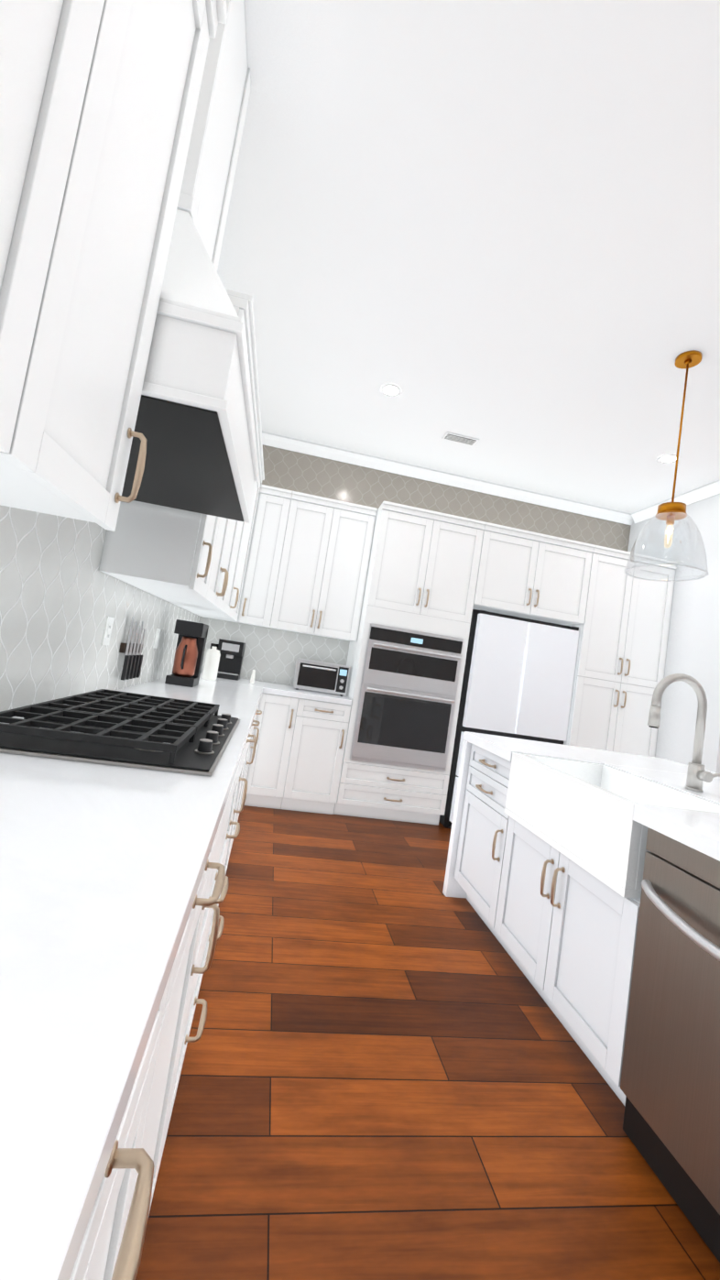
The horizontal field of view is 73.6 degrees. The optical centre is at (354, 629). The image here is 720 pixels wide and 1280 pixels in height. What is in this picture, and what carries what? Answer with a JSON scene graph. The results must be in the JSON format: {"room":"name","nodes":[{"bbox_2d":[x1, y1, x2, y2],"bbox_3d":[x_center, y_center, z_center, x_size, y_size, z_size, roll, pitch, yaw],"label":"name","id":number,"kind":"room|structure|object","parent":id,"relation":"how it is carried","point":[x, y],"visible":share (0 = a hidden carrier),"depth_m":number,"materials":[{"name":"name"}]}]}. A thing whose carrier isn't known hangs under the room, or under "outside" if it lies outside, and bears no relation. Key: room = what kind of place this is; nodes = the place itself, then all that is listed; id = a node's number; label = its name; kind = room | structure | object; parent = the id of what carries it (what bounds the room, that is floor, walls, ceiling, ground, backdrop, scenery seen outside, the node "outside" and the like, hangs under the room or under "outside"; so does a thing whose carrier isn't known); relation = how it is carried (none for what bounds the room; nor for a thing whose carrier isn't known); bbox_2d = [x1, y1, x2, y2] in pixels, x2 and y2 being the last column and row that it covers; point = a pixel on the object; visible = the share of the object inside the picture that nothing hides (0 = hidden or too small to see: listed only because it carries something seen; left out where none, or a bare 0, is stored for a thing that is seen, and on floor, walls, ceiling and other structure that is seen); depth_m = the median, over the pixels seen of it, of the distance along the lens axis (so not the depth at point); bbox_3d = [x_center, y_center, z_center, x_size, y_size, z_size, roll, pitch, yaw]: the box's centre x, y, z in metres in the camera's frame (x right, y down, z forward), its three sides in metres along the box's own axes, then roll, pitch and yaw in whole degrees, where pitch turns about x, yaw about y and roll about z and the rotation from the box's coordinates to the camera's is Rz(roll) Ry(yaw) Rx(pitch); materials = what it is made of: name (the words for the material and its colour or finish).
{"room":"kitchen","nodes":[
{"label":"kitchen","id":0,"kind":"room"},
{"bbox_2d":[0,504,200,711],"bbox_3d":[-0.737,-0.465,0.244,0.120,3.140,8.370,9,-4,-9],"label":"wall","id":1,"kind":"structure","parent":0,"point":[62,597],"depth_m":1.57,"materials":[{"name":"tile"}]},
{"bbox_2d":[0,0,104,452],"bbox_3d":[-0.426,-0.808,0.299,0.388,1.140,0.587,9,-4,-9],"label":"upper cabinet","id":2,"kind":"object","parent":1,"relation":"attached to","point":[47,49],"visible":1,"depth_m":0.54,"materials":[{"name":"white paint"}]},
{"bbox_2d":[101,616,114,645],"bbox_3d":[-1.022,0.008,1.997,0.007,0.118,0.075,9,-4,-9],"label":"outlet","id":3,"kind":"object","parent":1,"relation":"attached to","point":[108,628],"visible":1,"depth_m":1.98,"materials":[{"name":"white plastic"}]},
{"bbox_2d":[0,0,227,531],"bbox_3d":[-0.503,-0.787,0.778,0.388,1.140,0.377,9,-4,-9],"label":"upper cabinet","id":4,"kind":"object","parent":1,"relation":"attached to","point":[67,455],"visible":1,"depth_m":0.77,"materials":[{"name":"white paint"}]},
{"bbox_2d":[119,616,145,680],"bbox_3d":[-1.073,0.092,2.340,0.037,0.295,0.300,9,-4,-9],"label":"rack","id":5,"kind":"object","parent":1,"relation":"attached to","point":[132,666],"visible":1,"depth_m":2.30,"materials":[{"name":"brown wood"}]},
{"bbox_2d":[153,628,160,648],"bbox_3d":[-1.157,0.054,2.825,0.010,0.118,0.075,9,-4,-9],"label":"outlet","id":6,"kind":"object","parent":1,"relation":"attached to","point":[157,637],"visible":1,"depth_m":2.81,"materials":[{"name":"white plastic"}]},
{"bbox_2d":[98,288,258,605],"bbox_3d":[-0.728,-0.760,2.190,0.388,1.210,0.657,9,-4,-9],"label":"upper cabinet","id":7,"kind":"object","parent":1,"relation":"attached to","point":[159,550],"visible":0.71,"depth_m":1.85,"materials":[{"name":"white paint"}]},
{"bbox_2d":[121,0,258,523],"bbox_3d":[-0.476,-1.192,1.454,0.516,1.457,0.906,9,-4,-9],"label":"range hood","id":8,"kind":"object","parent":1,"relation":"attached to","point":[194,424],"visible":0.5,"depth_m":1.25,"materials":[{"name":"white paint"}]},
{"bbox_2d":[146,387,262,615],"bbox_3d":[-0.844,-0.728,2.900,0.388,1.210,0.777,9,-4,-9],"label":"upper cabinet","id":9,"kind":"object","parent":1,"relation":"attached to","point":[232,555],"visible":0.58,"depth_m":2.86,"materials":[{"name":"white paint"}]},
{"bbox_2d":[193,612,238,623],"bbox_3d":[-1.081,-0.620,4.109,0.327,1.070,0.405,9,-4,-9],"label":"upper cabinet","id":10,"kind":"object","parent":1,"relation":"attached to","point":[216,618],"visible":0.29,"depth_m":4.06,"materials":[{"name":"white paint"}]},
{"bbox_2d":[179,447,264,621],"bbox_3d":[-0.965,-0.699,3.598,0.372,1.210,0.635,9,-4,-9],"label":"upper cabinet","id":11,"kind":"object","parent":1,"relation":"attached to","point":[243,561],"visible":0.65,"depth_m":3.66,"materials":[{"name":"white paint"}]},
{"bbox_2d":[199,444,631,686],"bbox_3d":[0.701,0.064,4.638,4.190,3.140,0.120,9,-4,-9],"label":"wall","id":12,"kind":"structure","parent":0,"point":[271,655],"depth_m":4.51,"materials":[{"name":"tile"}]},
{"bbox_2d":[236,483,292,627],"bbox_3d":[-0.772,-0.597,4.126,0.280,1.140,0.468,9,-4,-9],"label":"upper cabinet","id":13,"kind":"object","parent":12,"relation":"attached to","point":[264,560],"visible":0.92,"depth_m":3.94,"materials":[{"name":"white paint"}]},
{"bbox_2d":[270,491,377,641],"bbox_3d":[-0.280,-0.515,4.203,0.725,1.140,0.468,9,-4,-9],"label":"upper cabinet","id":14,"kind":"object","parent":12,"relation":"attached to","point":[321,584],"visible":1,"depth_m":4.02,"materials":[{"name":"white paint"}]},
{"bbox_2d":[262,431,634,525],"bbox_3d":[0.891,-1.452,4.641,4.070,0.091,0.068,9,-4,-9],"label":"crown molding","id":15,"kind":"structure","parent":12,"relation":"attached to","point":[293,444],"depth_m":4.63,"materials":[{"name":"paint"}]},
{"bbox_2d":[472,522,595,624],"bbox_3d":[1.487,-0.457,4.377,1.010,0.690,0.688,9,-4,-9],"label":"upper cabinet","id":16,"kind":"object","parent":12,"relation":"attached to","point":[524,574],"visible":0.9,"depth_m":4.08,"materials":[{"name":"white paint"}]},
{"bbox_2d":[135,805,719,1279],"bbox_3d":[2.874,1.753,0.734,9.790,0.060,10.130,9,-4,-9],"label":"floor","id":17,"kind":"structure","parent":0,"point":[388,1071],"depth_m":1.35,"materials":[{"name":"brown wood"}]},
{"bbox_2d":[69,971,171,1279],"bbox_3d":[-0.523,0.717,0.236,0.672,0.873,0.587,9,-4,-9],"label":"base cabinet","id":18,"kind":"object","parent":17,"relation":"on","point":[111,1247],"visible":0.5,"depth_m":0.40,"materials":[{"name":"white paint"}]},
{"bbox_2d":[130,837,225,1218],"bbox_3d":[-0.606,0.740,0.744,0.672,0.873,0.437,9,-4,-9],"label":"base cabinet","id":19,"kind":"object","parent":17,"relation":"on","point":[183,969],"visible":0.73,"depth_m":0.86,"materials":[{"name":"white paint"}]},
{"bbox_2d":[157,750,243,1173],"bbox_3d":[-0.714,0.769,1.410,0.672,0.873,0.907,9,-4,-9],"label":"base cabinet","id":20,"kind":"object","parent":17,"relation":"on","point":[223,836],"visible":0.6,"depth_m":1.29,"materials":[{"name":"white paint"}]},
{"bbox_2d":[0,672,267,1279],"bbox_3d":[-0.618,0.307,1.242,0.660,0.040,6.127,9,-4,-9],"label":"countertop","id":21,"kind":"structure","parent":20,"relation":"on","point":[101,869],"depth_m":0.44,"materials":[{"name":"white stone"}]},
{"bbox_2d":[0,689,240,776],"bbox_3d":[-0.632,0.269,1.420,0.530,0.052,0.840,9,-4,-9],"label":"cooktop","id":22,"kind":"object","parent":21,"relation":"in","point":[123,728],"visible":1,"depth_m":1.17,"materials":[{"name":"metal"}]},
{"bbox_2d":[164,619,208,687],"bbox_3d":[-1.024,0.146,2.951,0.160,0.385,0.246,9,-4,-9],"label":"coffee brewer","id":23,"kind":"object","parent":21,"relation":"on","point":[189,654],"visible":1,"depth_m":2.88,"materials":[{"name":"black plastic"}]},
{"bbox_2d":[201,645,220,680],"bbox_3d":[-1.075,0.254,3.620,0.108,0.250,0.108,9,-4,-9],"label":"canister","id":24,"kind":"object","parent":21,"relation":"on","point":[211,665],"visible":1,"depth_m":3.58,"materials":[{"name":"white ceramic"}]},
{"bbox_2d":[210,638,245,680],"bbox_3d":[-1.081,0.249,4.045,0.265,0.315,0.241,9,-4,-9],"label":"coffee maker","id":25,"kind":"object","parent":21,"relation":"on","point":[232,652],"visible":0.81,"depth_m":3.97,"materials":[{"name":"black plastic"}]},
{"bbox_2d":[249,669,255,683],"bbox_3d":[-0.818,0.382,3.880,0.040,0.110,0.039,9,-4,-9],"label":"salt shaker","id":26,"kind":"object","parent":21,"relation":"on","point":[252,678],"visible":1,"depth_m":3.87,"materials":[{"name":"white ceramic"}]},
{"bbox_2d":[217,731,256,906],"bbox_3d":[-0.824,0.799,2.085,0.672,0.873,0.457,9,-4,-9],"label":"base cabinet","id":27,"kind":"object","parent":17,"relation":"on","point":[235,811],"visible":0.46,"depth_m":2.18,"materials":[{"name":"white paint"}]},
{"bbox_2d":[226,720,260,869],"bbox_3d":[-0.898,0.819,2.539,0.672,0.873,0.457,9,-4,-9],"label":"base cabinet","id":28,"kind":"object","parent":17,"relation":"on","point":[244,771],"visible":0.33,"depth_m":2.74,"materials":[{"name":"white paint"}]},
{"bbox_2d":[235,709,262,827],"bbox_3d":[-0.972,0.839,2.993,0.672,0.873,0.457,9,-4,-9],"label":"base cabinet","id":29,"kind":"object","parent":17,"relation":"on","point":[254,727],"visible":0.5,"depth_m":3.20,"materials":[{"name":"white paint"}]},
{"bbox_2d":[240,702,259,803],"bbox_3d":[-1.061,0.855,3.413,0.632,0.873,0.396,9,-4,-9],"label":"base cabinet","id":30,"kind":"object","parent":17,"relation":"on","point":[250,749],"depth_m":3.57,"materials":[{"name":"white paint"}]},
{"bbox_2d":[244,692,298,809],"bbox_3d":[-0.695,0.949,3.959,0.309,0.873,0.688,9,-4,-9],"label":"base cabinet","id":31,"kind":"object","parent":17,"relation":"on","point":[267,770],"visible":0.9,"depth_m":3.67,"materials":[{"name":"white paint"}]},
{"bbox_2d":[267,682,351,705],"bbox_3d":[-0.404,0.535,4.037,0.680,0.040,0.662,9,-4,-9],"label":"countertop","id":32,"kind":"structure","parent":31,"relation":"on","point":[278,689],"depth_m":3.75,"materials":[{"name":"white stone"}]},
{"bbox_2d":[292,657,350,696],"bbox_3d":[-0.290,0.408,4.133,0.435,0.255,0.388,9,-4,-9],"label":"toaster oven","id":33,"kind":"object","parent":32,"relation":"on","point":[320,676],"visible":1,"depth_m":3.98,"materials":[{"name":"metal"}]},
{"bbox_2d":[280,698,350,814],"bbox_3d":[-0.341,1.008,4.014,0.412,0.873,0.688,9,-4,-9],"label":"base cabinet","id":34,"kind":"object","parent":17,"relation":"on","point":[315,759],"visible":0.94,"depth_m":3.73,"materials":[{"name":"white paint"}]},
{"bbox_2d":[333,500,486,825],"bbox_3d":[0.426,0.296,4.144,0.882,2.530,0.740,9,-4,-9],"label":"tall cabinet","id":35,"kind":"object","parent":17,"relation":"on","point":[407,656],"visible":1,"depth_m":3.86,"materials":[{"name":"white paint"}]},
{"bbox_2d":[349,623,463,771],"bbox_3d":[0.435,0.548,3.816,0.778,1.076,0.112,9,-4,-9],"label":"double wall oven","id":36,"kind":"object","parent":35,"relation":"in","point":[405,709],"depth_m":3.82,"materials":[{"name":"metal"}]},
{"bbox_2d":[439,609,579,828],"bbox_3d":[1.293,0.807,4.276,0.965,1.805,0.613,9,-4,-9],"label":"refrigerator","id":37,"kind":"object","parent":17,"relation":"on","point":[518,679],"visible":0.54,"depth_m":4.00,"materials":[{"name":"white metal"}]},
{"bbox_2d":[453,780,719,1262],"bbox_3d":[1.251,1.218,1.746,1.101,0.638,2.096,9,-4,-9],"label":"kitchen island","id":38,"kind":"object","parent":17,"relation":"on","point":[596,906],"depth_m":1.42,"materials":[{"name":"paint"}]},
{"bbox_2d":[442,731,719,897],"bbox_3d":[1.390,1.100,1.774,1.320,0.915,2.200,9,-4,-9],"label":"countertop","id":39,"kind":"structure","parent":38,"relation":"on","point":[698,831],"depth_m":2.34,"materials":[{"name":"white stone"}]},
{"bbox_2d":[647,673,719,792],"bbox_3d":[1.325,0.398,1.797,0.302,0.451,0.294,9,-4,-9],"label":"faucet","id":40,"kind":"object","parent":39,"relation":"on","point":[698,775],"visible":1,"depth_m":1.90,"materials":[{"name":"silver metal"}]},
{"bbox_2d":[504,806,710,897],"bbox_3d":[0.987,0.854,1.871,0.476,0.026,0.772,9,-4,-9],"label":"island countertop","id":41,"kind":"structure","parent":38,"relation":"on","point":[506,807],"depth_m":1.50,"materials":[{"name":"white stone"}]},
{"bbox_2d":[503,751,719,909],"bbox_3d":[1.006,0.729,1.880,0.476,0.279,0.772,9,-4,-9],"label":"farmhouse sink","id":42,"kind":"object","parent":41,"relation":"in","point":[584,811],"depth_m":1.78,"materials":[{"name":"white ceramic"}]},
{"bbox_2d":[619,826,719,1262],"bbox_3d":[1.122,1.040,1.144,0.674,0.856,0.620,9,-4,-9],"label":"dishwasher","id":43,"kind":"object","parent":38,"relation":"in","point":[670,1050],"depth_m":1.25,"materials":[{"name":"metal"}]},
{"bbox_2d":[563,545,678,756],"bbox_3d":[2.241,0.599,4.453,0.822,2.530,0.688,9,-4,-9],"label":"pantry cabinet","id":44,"kind":"object","parent":17,"relation":"on","point":[618,675],"visible":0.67,"depth_m":4.18,"materials":[{"name":"white paint"}]},
{"bbox_2d":[217,0,719,514],"bbox_3d":[3.364,-1.402,0.953,9.790,0.060,10.130,9,-4,-9],"label":"ceiling","id":45,"kind":"structure","parent":0,"point":[492,227],"depth_m":2.11,"materials":[{"name":"paint"}]},
{"bbox_2d":[380,383,401,396],"bbox_3d":[0.258,-1.681,3.385,0.150,0.006,0.150,9,-4,-9],"label":"recessed light","id":46,"kind":"object","parent":45,"relation":"in","point":[390,389],"visible":1,"depth_m":3.38,"materials":[{"name":"paint"}]},
{"bbox_2d":[441,431,479,446],"bbox_3d":[0.861,-1.546,3.914,0.270,0.015,0.120,9,-4,-9],"label":"ceiling vent","id":47,"kind":"object","parent":45,"relation":"in","point":[460,439],"visible":1,"depth_m":3.90,"materials":[{"name":"metal"}]},
{"bbox_2d":[623,350,708,581],"bbox_3d":[1.742,-0.892,2.599,0.378,1.215,0.378,9,-4,-9],"label":"pendant light","id":48,"kind":"object","parent":45,"relation":"hanging from","point":[669,513],"visible":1,"depth_m":2.58,"materials":[{"name":"clear glass"}]},
{"bbox_2d":[656,454,679,463],"bbox_3d":[2.432,-1.320,3.724,0.150,0.006,0.150,9,-4,-9],"label":"recessed light","id":49,"kind":"object","parent":45,"relation":"in","point":[667,459],"visible":0.88,"depth_m":3.73,"materials":[{"name":"paint"}]},
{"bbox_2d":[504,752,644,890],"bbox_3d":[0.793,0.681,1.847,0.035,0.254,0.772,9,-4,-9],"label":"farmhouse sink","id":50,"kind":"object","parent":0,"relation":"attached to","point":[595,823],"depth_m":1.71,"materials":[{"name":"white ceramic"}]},
{"bbox_2d":[627,493,719,765],"bbox_3d":[2.784,0.366,4.340,0.120,3.140,1.110,9,-4,-9],"label":"wall","id":51,"kind":"structure","parent":0,"point":[693,628],"depth_m":4.05,"materials":[{"name":"paint"}]},
{"bbox_2d":[630,479,719,523],"bbox_3d":[3.495,-1.305,0.935,0.068,0.091,8.061,9,-4,-9],"label":"crown molding","id":52,"kind":"structure","parent":51,"relation":"attached to","point":[702,493],"depth_m":4.25,"materials":[{"name":"paint"}]},
{"bbox_2d":[702,597,719,773],"bbox_3d":[3.361,0.419,3.808,1.100,3.140,0.120,9,-4,-9],"label":"window","id":53,"kind":"structure","parent":0,"point":[711,760],"depth_m":3.71,"materials":[{"name":"paint"}]}
]}

